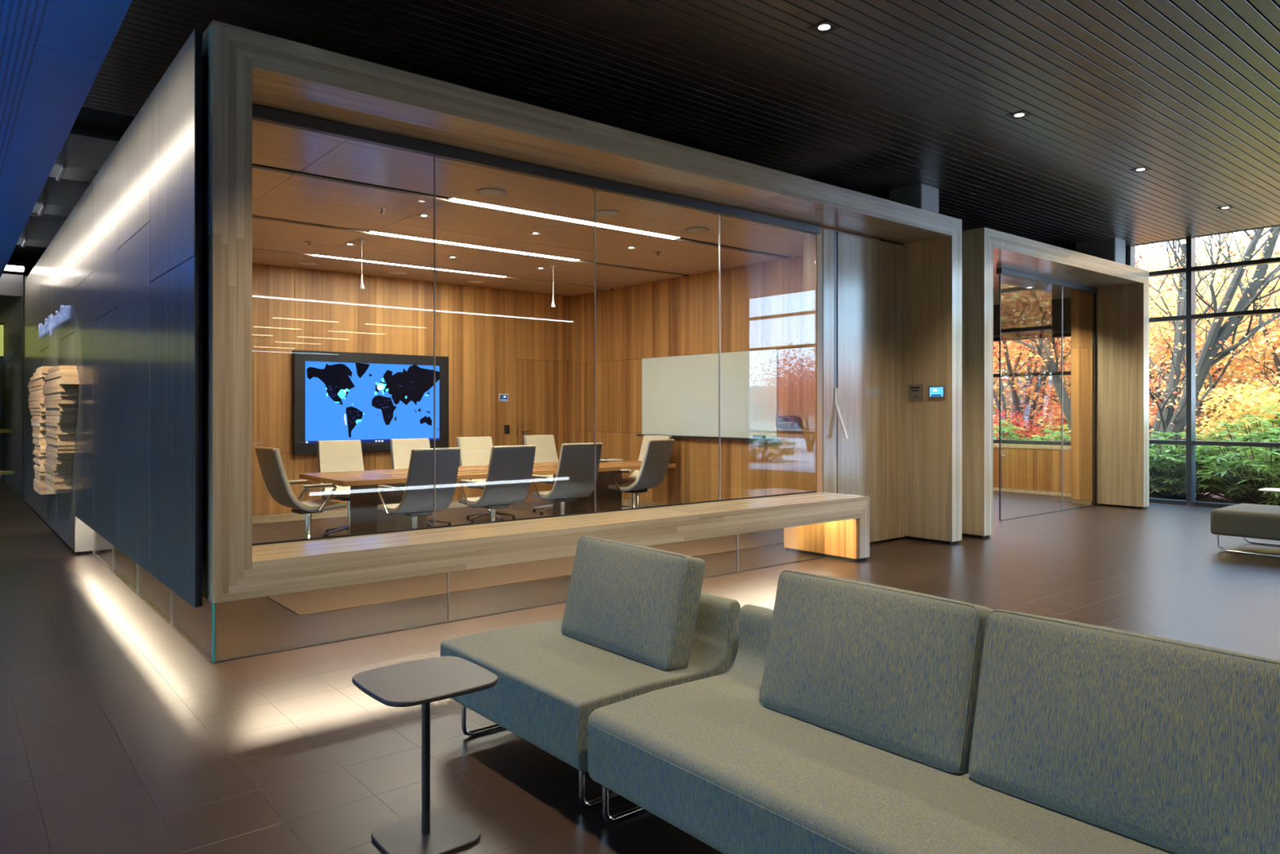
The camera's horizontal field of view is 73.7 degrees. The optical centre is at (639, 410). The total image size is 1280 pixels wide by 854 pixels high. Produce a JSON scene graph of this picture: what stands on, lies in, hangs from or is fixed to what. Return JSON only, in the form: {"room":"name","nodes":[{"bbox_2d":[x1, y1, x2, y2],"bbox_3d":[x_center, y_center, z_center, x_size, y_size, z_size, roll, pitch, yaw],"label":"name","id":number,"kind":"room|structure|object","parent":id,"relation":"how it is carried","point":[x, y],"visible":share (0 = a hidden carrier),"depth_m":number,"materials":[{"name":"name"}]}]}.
{"room":"office","nodes":[
{"label":"office","id":0,"kind":"room"},
{"bbox_2d":[0,322,4,480],"bbox_3d":[-10.691,-0.820,18.530,21.450,4.400,0.200,0,0,-39],"label":"wall","id":1,"kind":"structure","parent":0,"point":[2,357],"depth_m":16.84,"materials":[{"name":"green paint"}]},
{"bbox_2d":[0,324,3,355],"bbox_3d":[-14.813,-1.370,14.844,6.000,0.600,0.150,0,0,-39],"label":"panel","id":2,"kind":"object","parent":1,"relation":"attached to","point":[1,326],"visible":1,"depth_m":16.68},
{"bbox_2d":[0,273,23,323],"bbox_3d":[-13.996,-1.880,12.278,8.000,0.320,5.050,0,0,-39],"label":"ceiling","id":3,"kind":"structure","parent":0,"point":[12,285],"depth_m":12.85,"materials":[{"name":"grey paint"}]},
{"bbox_2d":[4,265,23,272],"bbox_3d":[-10.263,-2.120,11.977,2.620,0.080,0.140,0,0,-39],"label":"light","id":4,"kind":"object","parent":3,"relation":"attached to","point":[8,268],"visible":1,"depth_m":12.70,"materials":[{"name":"plastic"}]},
{"bbox_2d":[0,0,133,278],"bbox_3d":[-5.471,-1.826,4.498,4.070,0.012,17.896,0,0,-39],"label":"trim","id":5,"kind":"structure","parent":3,"relation":"attached to","point":[52,52],"depth_m":4.72,"materials":[{"name":"paint"}]},
{"bbox_2d":[4,29,202,607],"bbox_3d":[-7.357,-0.320,10.652,0.158,3.400,16.200,0,0,-39],"label":"wall","id":6,"kind":"structure","parent":0,"point":[126,260],"depth_m":5.66,"materials":[{"name":"paint"}]},
{"bbox_2d":[0,470,13,475],"bbox_3d":[-12.388,1.000,11.860,5.950,0.060,0.060,0,0,-39],"label":"handrail","id":7,"kind":"object","parent":6,"relation":"attached to","point":[2,473],"visible":1,"depth_m":13.67,"materials":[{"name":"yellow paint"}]},
{"bbox_2d":[6,294,23,502],"bbox_3d":[-10.967,-0.170,11.431,4.399,3.100,0.020,0,0,-39],"label":"window","id":8,"kind":"structure","parent":6,"relation":"in","point":[10,295],"depth_m":12.82,"materials":[{"name":"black glass"}]},
{"bbox_2d":[27,365,79,494],"bbox_3d":[-6.396,0.220,9.240,0.151,1.398,3.644,0,0,-39],"label":"sculpture","id":9,"kind":"object","parent":6,"relation":"attached to","point":[53,390],"visible":1,"depth_m":8.30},
{"bbox_2d":[38,305,71,337],"bbox_3d":[-6.607,-0.978,9.598,0.024,0.230,3.146,0,0,-39],"label":"sign","id":10,"kind":"object","parent":6,"relation":"attached to","point":[64,314],"depth_m":9.40,"materials":[{"name":"silver metal"}]},
{"bbox_2d":[91,529,211,662],"bbox_3d":[-3.819,1.180,6.471,0.030,0.400,4.645,0,0,-39],"label":"window","id":11,"kind":"structure","parent":6,"relation":"in","point":[136,592],"depth_m":6.06,"materials":[{"name":"clear glass"}]},
{"bbox_2d":[211,533,825,662],"bbox_3d":[-0.302,1.181,6.345,5.280,0.398,0.024,0,0,-39],"label":"window","id":12,"kind":"structure","parent":6,"relation":"in","point":[213,605],"depth_m":5.29,"materials":[{"name":"clear glass"}]},
{"bbox_2d":[252,262,573,515],"bbox_3d":[-3.576,-0.253,11.344,6.700,3.265,0.120,0,0,-39],"label":"wall","id":13,"kind":"structure","parent":0,"point":[482,332],"depth_m":11.51,"materials":[{"name":"brown wood"}]},
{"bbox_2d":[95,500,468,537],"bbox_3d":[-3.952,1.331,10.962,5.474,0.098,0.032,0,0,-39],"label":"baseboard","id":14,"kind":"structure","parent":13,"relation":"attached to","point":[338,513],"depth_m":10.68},
{"bbox_2d":[292,350,448,453],"bbox_3d":[-3.501,-0.104,11.265,2.093,1.293,0.091,0,0,-39],"label":"wall screen","id":15,"kind":"object","parent":13,"relation":"attached to","point":[373,399],"visible":0.99,"depth_m":11.15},
{"bbox_2d":[498,393,508,401],"bbox_3d":[-2.004,-0.188,12.545,0.155,0.115,0.022,0,0,-39],"label":"panel","id":16,"kind":"object","parent":13,"relation":"attached to","point":[502,397],"visible":1,"depth_m":12.54,"materials":[{"name":"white plastic"}]},
{"bbox_2d":[516,359,568,502],"bbox_3d":[-1.459,0.307,12.976,0.923,2.135,0.091,0,0,-39],"label":"door","id":17,"kind":"structure","parent":13,"relation":"in","point":[542,386],"depth_m":12.97,"materials":[{"name":"brown wood"}]},
{"bbox_2d":[252,103,879,296],"bbox_3d":[-1.777,-1.865,9.159,6.700,0.160,5.800,0,0,-39],"label":"ceiling","id":18,"kind":"structure","parent":0,"point":[328,192],"depth_m":8.28,"materials":[{"name":"brown wood"}]},
{"bbox_2d":[297,261,319,265],"bbox_3d":[-4.014,-1.780,10.335,0.240,0.010,0.240,0,0,-39],"label":"ceiling speaker","id":19,"kind":"object","parent":18,"relation":"attached to","point":[304,263],"visible":1,"depth_m":10.29,"materials":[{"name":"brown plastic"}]},
{"bbox_2d":[358,239,364,288],"bbox_3d":[-2.914,-1.530,8.935,0.070,0.510,0.070,0,0,-39],"label":"microphone","id":20,"kind":"object","parent":18,"relation":"hanging from","point":[361,286],"visible":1,"depth_m":8.93,"materials":[{"name":"white plastic"}]},
{"bbox_2d":[387,271,407,275],"bbox_3d":[-3.142,-1.780,11.053,0.240,0.010,0.240,0,0,-39],"label":"ceiling speaker","id":21,"kind":"object","parent":18,"relation":"attached to","point":[398,273],"visible":1,"depth_m":11.02,"materials":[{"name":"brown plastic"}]},
{"bbox_2d":[389,271,405,275],"bbox_3d":[-3.142,-1.776,11.053,0.212,0.002,0.212,0,0,-39],"label":"grille","id":22,"kind":"object","parent":21,"relation":"attached to","point":[391,273],"depth_m":11.02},
{"bbox_2d":[311,254,504,277],"bbox_3d":[-2.778,-1.811,10.627,2.540,0.048,0.090,0,0,-39],"label":"linear light","id":23,"kind":"object","parent":18,"relation":"attached to","point":[312,255],"visible":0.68,"depth_m":10.54,"materials":[{"name":"white plastic"}]},
{"bbox_2d":[367,231,579,261],"bbox_3d":[-1.724,-1.811,9.370,2.550,0.048,0.120,0,0,-39],"label":"linear light","id":24,"kind":"object","parent":18,"relation":"attached to","point":[369,232],"visible":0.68,"depth_m":9.28,"materials":[{"name":"white plastic"}]},
{"bbox_2d":[466,280,484,283],"bbox_3d":[-2.262,-1.780,11.778,0.240,0.010,0.240,0,0,-39],"label":"ceiling speaker","id":25,"kind":"object","parent":18,"relation":"attached to","point":[468,281],"visible":1,"depth_m":11.73,"materials":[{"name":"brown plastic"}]},
{"bbox_2d":[476,187,506,195],"bbox_3d":[-1.208,-1.780,6.958,0.240,0.010,0.240,0,0,-39],"label":"ceiling speaker","id":26,"kind":"object","parent":18,"relation":"attached to","point":[485,191],"visible":1,"depth_m":6.94,"materials":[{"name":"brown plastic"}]},
{"bbox_2d":[550,265,555,306],"bbox_3d":[-1.070,-1.530,10.518,0.070,0.510,0.070,0,0,-39],"label":"pendant light","id":27,"kind":"object","parent":18,"relation":"hanging from","point":[553,304],"visible":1,"depth_m":10.51,"materials":[{"name":"white plastic"}]},
{"bbox_2d":[448,197,678,239],"bbox_3d":[-0.605,-1.811,8.051,2.580,0.048,0.120,0,0,-39],"label":"linear light","id":28,"kind":"object","parent":18,"relation":"attached to","point":[451,199],"visible":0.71,"depth_m":7.91,"materials":[{"name":"white plastic"}]},
{"bbox_2d":[591,209,618,216],"bbox_3d":[-0.313,-1.780,7.696,0.240,0.010,0.240,0,0,-39],"label":"ceiling speaker","id":29,"kind":"object","parent":18,"relation":"attached to","point":[598,212],"visible":0.91,"depth_m":7.68,"materials":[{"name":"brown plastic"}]},
{"bbox_2d":[684,226,709,232],"bbox_3d":[0.563,-1.780,8.417,0.240,0.010,0.240,0,0,-39],"label":"ceiling speaker","id":30,"kind":"object","parent":18,"relation":"attached to","point":[693,229],"visible":1,"depth_m":8.38,"materials":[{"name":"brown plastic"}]},
{"bbox_2d":[0,480,1279,853],"bbox_3d":[2.632,1.530,2.349,21.050,0.300,56.280,0,0,-39],"label":"floor","id":31,"kind":"structure","parent":0,"point":[117,735],"depth_m":4.51,"materials":[{"name":"brown tile"}]},
{"bbox_2d":[351,655,498,853],"bbox_3d":[-0.697,1.122,2.768,0.394,0.516,0.394,0,0,-39],"label":"side table","id":32,"kind":"object","parent":31,"relation":"on","point":[439,830],"visible":1,"depth_m":2.75,"materials":[{"name":"metal"}]},
{"bbox_2d":[252,500,783,615],"bbox_3d":[-1.673,1.376,9.536,5.780,0.008,5.050,0,0,-39],"label":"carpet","id":33,"kind":"object","parent":31,"relation":"on","point":[308,602],"visible":0.18,"depth_m":7.37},
{"bbox_2d":[253,446,346,538],"bbox_3d":[-3.186,0.850,8.072,0.741,1.028,0.636,0,0,-43],"label":"chair","id":34,"kind":"object","parent":33,"relation":"on","point":[269,459],"visible":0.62,"depth_m":7.89,"materials":[{"name":"fabric"}]},
{"bbox_2d":[317,440,364,537],"bbox_3d":[-3.179,0.850,9.310,0.636,1.028,0.741,0,0,-35],"label":"chair","id":35,"kind":"object","parent":33,"relation":"on","point":[335,455],"visible":0.44,"depth_m":9.48,"materials":[{"name":"fabric"}]},
{"bbox_2d":[377,447,460,528],"bbox_3d":[-2.056,0.850,7.882,0.636,1.028,0.741,0,0,-43],"label":"chair","id":36,"kind":"object","parent":33,"relation":"on","point":[417,500],"visible":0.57,"depth_m":7.68,"materials":[{"name":"fabric"}]},
{"bbox_2d":[390,438,451,526],"bbox_3d":[-2.539,0.850,9.915,0.636,1.028,0.741,0,0,-37],"label":"chair","id":37,"kind":"object","parent":33,"relation":"on","point":[401,448],"visible":0.18,"depth_m":10.06,"materials":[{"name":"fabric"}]},
{"bbox_2d":[457,436,515,523],"bbox_3d":[-1.891,0.850,10.604,0.636,1.028,0.740,0,0,-39],"label":"chair","id":38,"kind":"object","parent":33,"relation":"on","point":[474,451],"visible":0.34,"depth_m":10.74,"materials":[{"name":"metal"}]},
{"bbox_2d":[299,459,675,534],"bbox_3d":[-1.525,1.008,9.561,4.080,0.727,1.220,0,0,-39],"label":"meeting table","id":39,"kind":"object","parent":33,"relation":"on","point":[365,500],"visible":0.45,"depth_m":8.66,"materials":[{"name":"brown wood"}]},
{"bbox_2d":[600,457,622,461],"bbox_3d":[-0.391,0.628,10.960,0.270,0.033,0.220,0,0,-39],"label":"notebook","id":40,"kind":"object","parent":39,"relation":"on","point":[604,459],"visible":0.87,"depth_m":10.91,"materials":[{"name":"white paper"}]},
{"bbox_2d":[458,444,536,520],"bbox_3d":[-1.432,0.850,8.474,0.636,1.028,0.741,0,0,-40],"label":"chair","id":41,"kind":"object","parent":33,"relation":"on","point":[510,468],"visible":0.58,"depth_m":8.27,"materials":[{"name":"fabric"}]},
{"bbox_2d":[523,434,558,515],"bbox_3d":[-1.161,0.850,11.413,0.636,1.028,0.740,0,0,-41],"label":"chair","id":42,"kind":"object","parent":33,"relation":"on","point":[545,448],"visible":0.32,"depth_m":11.60,"materials":[{"name":"metal"}]},
{"bbox_2d":[530,442,602,514],"bbox_3d":[-0.803,0.850,9.121,0.636,1.028,0.741,0,0,-36],"label":"chair","id":43,"kind":"object","parent":33,"relation":"on","point":[575,476],"visible":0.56,"depth_m":8.90,"materials":[{"name":"leather"}]},
{"bbox_2d":[607,439,674,507],"bbox_3d":[-0.032,0.850,10.094,0.741,1.028,0.636,0,0,37],"label":"chair","id":44,"kind":"object","parent":33,"relation":"on","point":[655,460],"visible":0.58,"depth_m":9.91,"materials":[{"name":"metal"}]},
{"bbox_2d":[622,435,671,508],"bbox_3d":[0.004,0.850,11.178,0.636,1.028,0.741,0,0,43],"label":"chair","id":45,"kind":"object","parent":33,"relation":"on","point":[633,477],"visible":0.13,"depth_m":11.38,"materials":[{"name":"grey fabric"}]},
{"bbox_2d":[202,20,961,603],"bbox_3d":[0.314,-0.302,6.949,7.160,3.365,0.870,0,0,-39],"label":"surround","id":46,"kind":"object","parent":31,"relation":"on","point":[242,68],"visible":0.91,"depth_m":5.45,"materials":[{"name":"brown wood"}]},
{"bbox_2d":[252,103,820,545],"bbox_3d":[-0.330,-0.495,6.593,5.328,2.579,0.060,0,0,-39],"label":"window","id":47,"kind":"structure","parent":46,"relation":"attached to","point":[260,113],"depth_m":6.09,"materials":[{"name":"grey metal"}]},
{"bbox_2d":[803,227,904,542],"bbox_3d":[2.262,-0.201,8.754,1.470,3.161,0.280,0,0,-39],"label":"door","id":48,"kind":"structure","parent":46,"relation":"attached to","point":[854,286],"depth_m":8.65,"materials":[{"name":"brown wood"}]},
{"bbox_2d":[908,383,923,399],"bbox_3d":[2.936,-0.195,9.088,0.013,0.170,0.170,0,0,-39],"label":"room sign","id":49,"kind":"object","parent":46,"relation":"attached to","point":[915,391],"visible":1,"depth_m":9.07,"materials":[{"name":"metal"}]},
{"bbox_2d":[928,385,945,398],"bbox_3d":[3.092,-0.195,8.893,0.022,0.130,0.190,0,0,-39],"label":"panel","id":50,"kind":"object","parent":46,"relation":"attached to","point":[934,391],"visible":1,"depth_m":8.89,"materials":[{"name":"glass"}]},
{"bbox_2d":[440,536,740,808],"bbox_3d":[-0.231,0.971,3.544,0.800,0.814,1.035,0,0,-39],"label":"lounge chair","id":51,"kind":"object","parent":31,"relation":"on","point":[637,620],"visible":0.9,"depth_m":3.36,"materials":[{"name":"grey fabric"}]},
{"bbox_2d":[561,536,705,671],"bbox_3d":[-0.045,0.789,3.576,0.176,0.452,0.738,18,-11,-38],"label":"cushion","id":52,"kind":"object","parent":51,"relation":"on","point":[636,606],"depth_m":3.43,"materials":[{"name":"fabric"}]},
{"bbox_2d":[888,183,938,245],"bbox_3d":[3.129,-0.580,9.753,0.370,3.920,0.420,0,0,-39],"label":"concrete column","id":53,"kind":"structure","parent":31,"relation":"on","point":[921,196],"depth_m":9.59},
{"bbox_2d":[587,569,1279,853],"bbox_3d":[0.970,0.961,2.071,0.800,0.834,2.665,0,0,-39],"label":"sofa","id":54,"kind":"object","parent":31,"relation":"on","point":[847,716],"visible":1,"depth_m":2.24,"materials":[{"name":"grey fabric"}]},
{"bbox_2d":[760,569,992,773],"bbox_3d":[0.713,0.780,2.659,0.176,0.472,0.743,18,-11,-38],"label":"cushion","id":55,"kind":"object","parent":54,"relation":"on","point":[891,673],"depth_m":2.54,"materials":[{"name":"fabric"}]},
{"bbox_2d":[970,608,1279,853],"bbox_3d":[1.193,0.780,2.077,0.176,0.472,0.743,18,-11,-38],"label":"cushion","id":56,"kind":"object","parent":54,"relation":"on","point":[1145,744],"depth_m":2.01,"materials":[{"name":"fabric"}]},
{"bbox_2d":[961,226,1149,537],"bbox_3d":[5.243,-0.295,10.852,4.510,3.350,0.630,0,0,-39],"label":"portal","id":57,"kind":"object","parent":31,"relation":"on","point":[1122,296],"visible":0.84,"depth_m":11.06,"materials":[{"name":"wood"}]},
{"bbox_2d":[996,267,1097,520],"bbox_3d":[5.553,-0.199,11.528,2.788,3.158,0.070,0,0,-39],"label":"window","id":58,"kind":"structure","parent":57,"relation":"attached to","point":[1001,271],"depth_m":11.73,"materials":[{"name":"grey metal"}]},
{"bbox_2d":[1075,237,1125,264],"bbox_3d":[6.896,-0.580,12.777,0.370,3.920,0.560,0,0,-39],"label":"concrete column","id":59,"kind":"structure","parent":31,"relation":"on","point":[1113,249],"depth_m":12.59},
{"bbox_2d":[1210,502,1279,557],"bbox_3d":[6.613,1.169,7.906,0.940,0.421,2.040,0,0,-39],"label":"ottoman","id":60,"kind":"object","parent":31,"relation":"on","point":[1243,520],"visible":1,"depth_m":8.21,"materials":[{"name":"grey fabric"}]},
{"bbox_2d":[1257,488,1279,492],"bbox_3d":[7.010,1.123,9.295,0.404,0.515,0.404,0,0,-39],"label":"side table","id":61,"kind":"object","parent":31,"relation":"on","point":[1271,490],"visible":0.53,"depth_m":9.29,"materials":[{"name":"laminate"}]},
{"bbox_2d":[2,0,1279,277],"bbox_3d":[4.108,-2.670,0.792,21.350,0.300,52.000,0,0,-39],"label":"ceiling","id":62,"kind":"structure","parent":0,"point":[904,93],"depth_m":6.53,"materials":[{"name":"brown wood"}]},
{"bbox_2d":[16,215,66,247],"bbox_3d":[-9.348,-2.270,9.466,7.600,0.340,0.540,0,0,-39],"label":"air duct","id":63,"kind":"object","parent":62,"relation":"hanging from","point":[37,231],"visible":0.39,"depth_m":10.69,"materials":[{"name":"metal"}]},
{"bbox_2d":[31,177,90,216],"bbox_3d":[-7.887,-2.270,7.691,7.600,0.340,0.540,0,0,-39],"label":"air duct","id":64,"kind":"object","parent":62,"relation":"hanging from","point":[60,197],"visible":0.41,"depth_m":8.92,"materials":[{"name":"metal"}]},
{"bbox_2d":[48,133,118,182],"bbox_3d":[-6.742,-2.270,6.301,7.600,0.340,0.540,0,0,-39],"label":"air duct","id":65,"kind":"object","parent":62,"relation":"hanging from","point":[81,157],"visible":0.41,"depth_m":7.53,"materials":[{"name":"metal"}]},
{"bbox_2d":[808,19,840,35],"bbox_3d":[1.211,-2.516,5.609,0.150,0.006,0.150,0,0,-39],"label":"recessed light","id":66,"kind":"object","parent":62,"relation":"in","point":[824,27],"visible":1,"depth_m":5.61,"materials":[{"name":"grey metal"}]},
{"bbox_2d":[1006,111,1032,119],"bbox_3d":[3.234,-2.516,7.274,0.150,0.006,0.150,0,0,-39],"label":"recessed light","id":67,"kind":"object","parent":62,"relation":"in","point":[1020,114],"visible":1,"depth_m":7.27,"materials":[{"name":"grey metal"}]},
{"bbox_2d":[1129,166,1151,173],"bbox_3d":[5.233,-2.516,8.920,0.150,0.006,0.150,0,0,-39],"label":"recessed light","id":68,"kind":"object","parent":62,"relation":"in","point":[1144,168],"visible":1,"depth_m":8.91,"materials":[{"name":"grey metal"}]},
{"bbox_2d":[573,237,884,540],"bbox_3d":[0.753,-0.253,11.262,0.120,3.265,5.710,0,0,-39],"label":"wall","id":69,"kind":"structure","parent":0,"point":[762,304],"depth_m":11.22,"materials":[{"name":"brown wood"}]},
{"bbox_2d":[622,498,665,506],"bbox_3d":[0.710,1.331,11.226,0.032,0.098,5.470,0,0,-39],"label":"baseboard","id":70,"kind":"structure","parent":69,"relation":"attached to","point":[626,502],"depth_m":12.01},
{"bbox_2d":[636,348,778,440],"bbox_3d":[0.797,-0.185,11.045,0.083,1.090,2.560,0,0,-39],"label":"whiteboard","id":71,"kind":"object","parent":69,"relation":"attached to","point":[680,393],"visible":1,"depth_m":10.91,"materials":[{"name":"white glass"}]},
{"bbox_2d":[636,434,778,440],"bbox_3d":[0.797,0.347,11.045,0.083,0.025,2.560,0,0,-39],"label":"tray","id":72,"kind":"object","parent":71,"relation":"on","point":[736,437],"depth_m":10.70,"materials":[{"name":"grey metal"}]},
{"bbox_2d":[775,415,799,428],"bbox_3d":[1.713,0.135,9.921,0.100,0.150,0.300,0,0,-39],"label":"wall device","id":73,"kind":"object","parent":69,"relation":"attached to","point":[781,421],"visible":1,"depth_m":9.86,"materials":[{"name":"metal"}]},
{"bbox_2d":[993,443,1071,496],"bbox_3d":[5.356,0.973,15.654,0.130,0.815,5.840,0,0,-39],"label":"wall","id":74,"kind":"structure","parent":0,"point":[1032,468],"depth_m":14.16,"materials":[{"name":"brown wood"}]},
{"bbox_2d":[993,332,1071,445],"bbox_3d":[5.356,-0.345,15.654,0.130,1.810,5.840,0,0,-39],"label":"window","id":75,"kind":"structure","parent":74,"relation":"in","point":[1068,334],"depth_m":14.16,"materials":[{"name":"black metal"}]},
{"bbox_2d":[993,265,1098,305],"bbox_3d":[3.319,-1.840,13.762,4.980,0.120,6.372,0,0,-39],"label":"ceiling","id":76,"kind":"structure","parent":0,"point":[1013,291],"depth_m":12.72,"materials":[{"name":"brown wood"}]},
{"bbox_2d":[1071,289,1093,504],"bbox_3d":[6.596,-0.200,12.646,0.240,3.160,0.300,0,0,-39],"label":"wall","id":77,"kind":"structure","parent":0,"point":[1082,302],"depth_m":12.56,"materials":[{"name":"brown wood"}]},
{"bbox_3d":[20.792,-0.585,-2.991,0.200,3.930,24.950,0,0,-39],"label":"wall","id":78,"kind":"structure","parent":0,"visible":0},
{"bbox_2d":[1125,235,1279,507],"bbox_3d":[10.134,-0.580,9.898,0.190,3.920,8.500,0,0,-39],"label":"window","id":79,"kind":"structure","parent":78,"relation":"in","point":[1191,268],"depth_m":12.40,"materials":[{"name":"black metal"}]},
{"bbox_3d":[5.300,-2.175,15.730,0.120,0.750,6.050,0,0,-39],"label":"wall","id":80,"kind":"structure","parent":0,"visible":0},
{"bbox_2d":[993,297,1071,337],"bbox_3d":[5.271,-1.530,15.584,0.350,0.540,5.840,0,0,-39],"label":"trim","id":81,"kind":"structure","parent":80,"relation":"attached to","point":[1040,317],"depth_m":13.93,"materials":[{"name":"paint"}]},
{"label":"outside","id":82,"kind":"structure","parent":0,"visible":0},
{"bbox_2d":[1149,449,1258,507],"bbox_3d":[40.228,1.635,33.123,75.780,0.390,140.000,0,0,-39],"label":"ground","id":83,"kind":"structure","parent":82,"point":[1206,500],"depth_m":13.72,"materials":[{"name":"soil"}]},
{"bbox_2d":[993,340,1035,404],"bbox_3d":[7.912,-1.446,23.886,9.787,5.804,9.131,0,0,-24],"label":"maple tree","id":84,"kind":"object","parent":83,"relation":"on","point":[996,345],"visible":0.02,"depth_m":23.07,"materials":[{"name":"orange plant"}]},
{"bbox_2d":[993,419,1037,440],"bbox_3d":[7.071,0.820,17.492,2.343,1.272,2.402,0,0,-39],"label":"rhododendron","id":85,"kind":"object","parent":83,"relation":"on","point":[1005,427],"visible":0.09,"depth_m":17.18,"materials":[{"name":"green plant"}]},
{"bbox_2d":[993,405,1057,440],"bbox_3d":[8.537,0.677,20.761,3.428,1.576,3.443,0,0,-39],"label":"maple","id":86,"kind":"object","parent":83,"relation":"on","point":[1033,432],"visible":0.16,"depth_m":20.00,"materials":[{"name":"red plant"}]},
{"bbox_2d":[1031,428,1071,441],"bbox_3d":[8.059,0.885,16.066,2.128,1.132,2.175,0,0,-39],"label":"rhododendron","id":87,"kind":"object","parent":83,"relation":"on","point":[1055,433],"visible":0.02,"depth_m":16.09,"materials":[{"name":"green plant"}]},
{"bbox_2d":[1031,424,1071,440],"bbox_3d":[9.582,0.835,18.272,2.452,1.242,2.586,0,0,-39],"label":"shrub","id":88,"kind":"object","parent":83,"relation":"on","point":[1064,425],"visible":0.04,"depth_m":18.53,"materials":[{"name":"green plant"}]},
{"bbox_2d":[993,278,1156,425],"bbox_3d":[13.866,-2.097,33.386,12.308,7.108,12.915,0,0,-34],"label":"maple tree","id":89,"kind":"object","parent":83,"relation":"on","point":[1002,393],"visible":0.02,"depth_m":33.03,"materials":[{"name":"orange plant"}]},
{"bbox_2d":[993,240,1182,433],"bbox_3d":[8.374,-1.855,18.828,5.847,6.729,7.380,0,0,-10],"label":"maple tree","id":90,"kind":"object","parent":83,"relation":"on","point":[1043,350],"visible":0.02,"depth_m":17.67,"materials":[{"name":"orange plant"}]},
{"bbox_2d":[993,257,1212,440],"bbox_3d":[10.850,-1.515,24.403,10.494,5.946,10.199,0,0,14],"label":"maple tree","id":91,"kind":"object","parent":83,"relation":"on","point":[1018,344],"visible":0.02,"depth_m":23.90,"materials":[{"name":"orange plant"}]},
{"bbox_2d":[1001,374,1212,439],"bbox_3d":[10.954,0.304,20.500,4.267,2.321,4.680,0,0,-33],"label":"maple","id":92,"kind":"object","parent":83,"relation":"on","point":[1056,409],"visible":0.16,"depth_m":20.72,"materials":[{"name":"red plant"}]},
{"bbox_2d":[993,246,1265,439],"bbox_3d":[9.715,-1.711,21.088,7.554,6.331,8.649,0,0,1],"label":"maple tree","id":93,"kind":"object","parent":83,"relation":"on","point":[1042,367],"visible":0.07,"depth_m":21.00,"materials":[{"name":"orange plant"}]},
{"bbox_2d":[993,260,1277,403],"bbox_3d":[15.715,-2.041,28.180,10.485,7.000,12.228,0,0,20],"label":"maple tree","id":94,"kind":"object","parent":83,"relation":"on","point":[1165,266],"visible":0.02,"depth_m":26.99,"materials":[{"name":"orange plant"}]},
{"bbox_2d":[993,234,1279,448],"bbox_3d":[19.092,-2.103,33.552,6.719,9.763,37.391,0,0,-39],"label":"maple tree","id":95,"kind":"object","parent":83,"relation":"on","point":[1007,402],"visible":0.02,"depth_m":32.67,"materials":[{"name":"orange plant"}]},
{"bbox_2d":[1011,244,1277,439],"bbox_3d":[15.975,-1.532,24.900,11.092,5.990,11.687,0,0,24],"label":"maple tree","id":96,"kind":"object","parent":83,"relation":"on","point":[1172,285],"visible":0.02,"depth_m":24.46,"materials":[{"name":"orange plant"}]},
{"bbox_2d":[1025,236,1279,404],"bbox_3d":[18.780,-2.294,30.113,12.786,7.501,12.729,0,0,26],"label":"maple tree","id":97,"kind":"object","parent":83,"relation":"on","point":[1157,247],"visible":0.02,"depth_m":28.80,"materials":[{"name":"orange plant"}]},
{"bbox_2d":[1063,248,1279,458],"bbox_3d":[14.903,-1.507,22.221,9.690,5.932,8.993,0,0,41],"label":"maple tree","id":98,"kind":"object","parent":83,"relation":"on","point":[1165,350],"visible":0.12,"depth_m":21.96,"materials":[{"name":"orange plant"}]},
{"bbox_2d":[1149,431,1241,499],"bbox_3d":[8.705,0.895,13.996,1.981,1.122,1.973,0,0,-39],"label":"rhododendron","id":99,"kind":"object","parent":83,"relation":"on","point":[1160,468],"visible":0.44,"depth_m":13.63,"materials":[{"name":"green plant"}]},
{"bbox_2d":[1135,226,1279,488],"bbox_3d":[10.135,-2.208,15.265,4.739,7.605,6.848,0,0,-39],"label":"maple tree","id":100,"kind":"object","parent":83,"relation":"on","point":[1165,420],"visible":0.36,"depth_m":15.15,"materials":[{"name":"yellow plant"}]},
{"bbox_2d":[1135,227,1279,403],"bbox_3d":[14.484,-1.710,18.613,8.703,6.330,9.893,0,0,-23],"label":"maple tree","id":101,"kind":"object","parent":83,"relation":"on","point":[1274,349],"visible":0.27,"depth_m":19.34,"materials":[{"name":"orange plant"}]},
{"bbox_2d":[1150,240,1279,418],"bbox_3d":[16.650,-1.454,21.722,10.548,5.826,10.426,0,0,-17],"label":"maple tree","id":102,"kind":"object","parent":83,"relation":"on","point":[1242,370],"visible":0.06,"depth_m":21.90,"materials":[{"name":"orange plant"}]},
{"bbox_2d":[1155,228,1279,373],"bbox_3d":[15.175,-2.085,16.373,8.500,7.075,8.092,0,0,44],"label":"maple tree","id":103,"kind":"object","parent":83,"relation":"on","point":[1272,331],"visible":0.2,"depth_m":18.00,"materials":[{"name":"orange plant"}]},
{"bbox_2d":[1160,377,1279,450],"bbox_3d":[12.954,0.387,17.194,4.272,2.155,4.334,0,0,-39],"label":"maple","id":104,"kind":"object","parent":83,"relation":"on","point":[1266,401],"visible":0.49,"depth_m":17.10,"materials":[{"name":"yellow plant"}]},
{"bbox_2d":[1168,425,1279,505],"bbox_3d":[9.539,0.837,12.946,2.722,1.238,2.638,0,0,-39],"label":"bush","id":105,"kind":"object","parent":83,"relation":"on","point":[1247,492],"visible":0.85,"depth_m":12.76,"materials":[{"name":"green plant"}]},
{"bbox_2d":[1195,404,1279,483],"bbox_3d":[11.415,0.670,15.365,2.728,1.571,2.702,0,0,-39],"label":"rhododendron","id":106,"kind":"object","parent":83,"relation":"on","point":[1269,424],"visible":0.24,"depth_m":15.51,"materials":[{"name":"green plant"}]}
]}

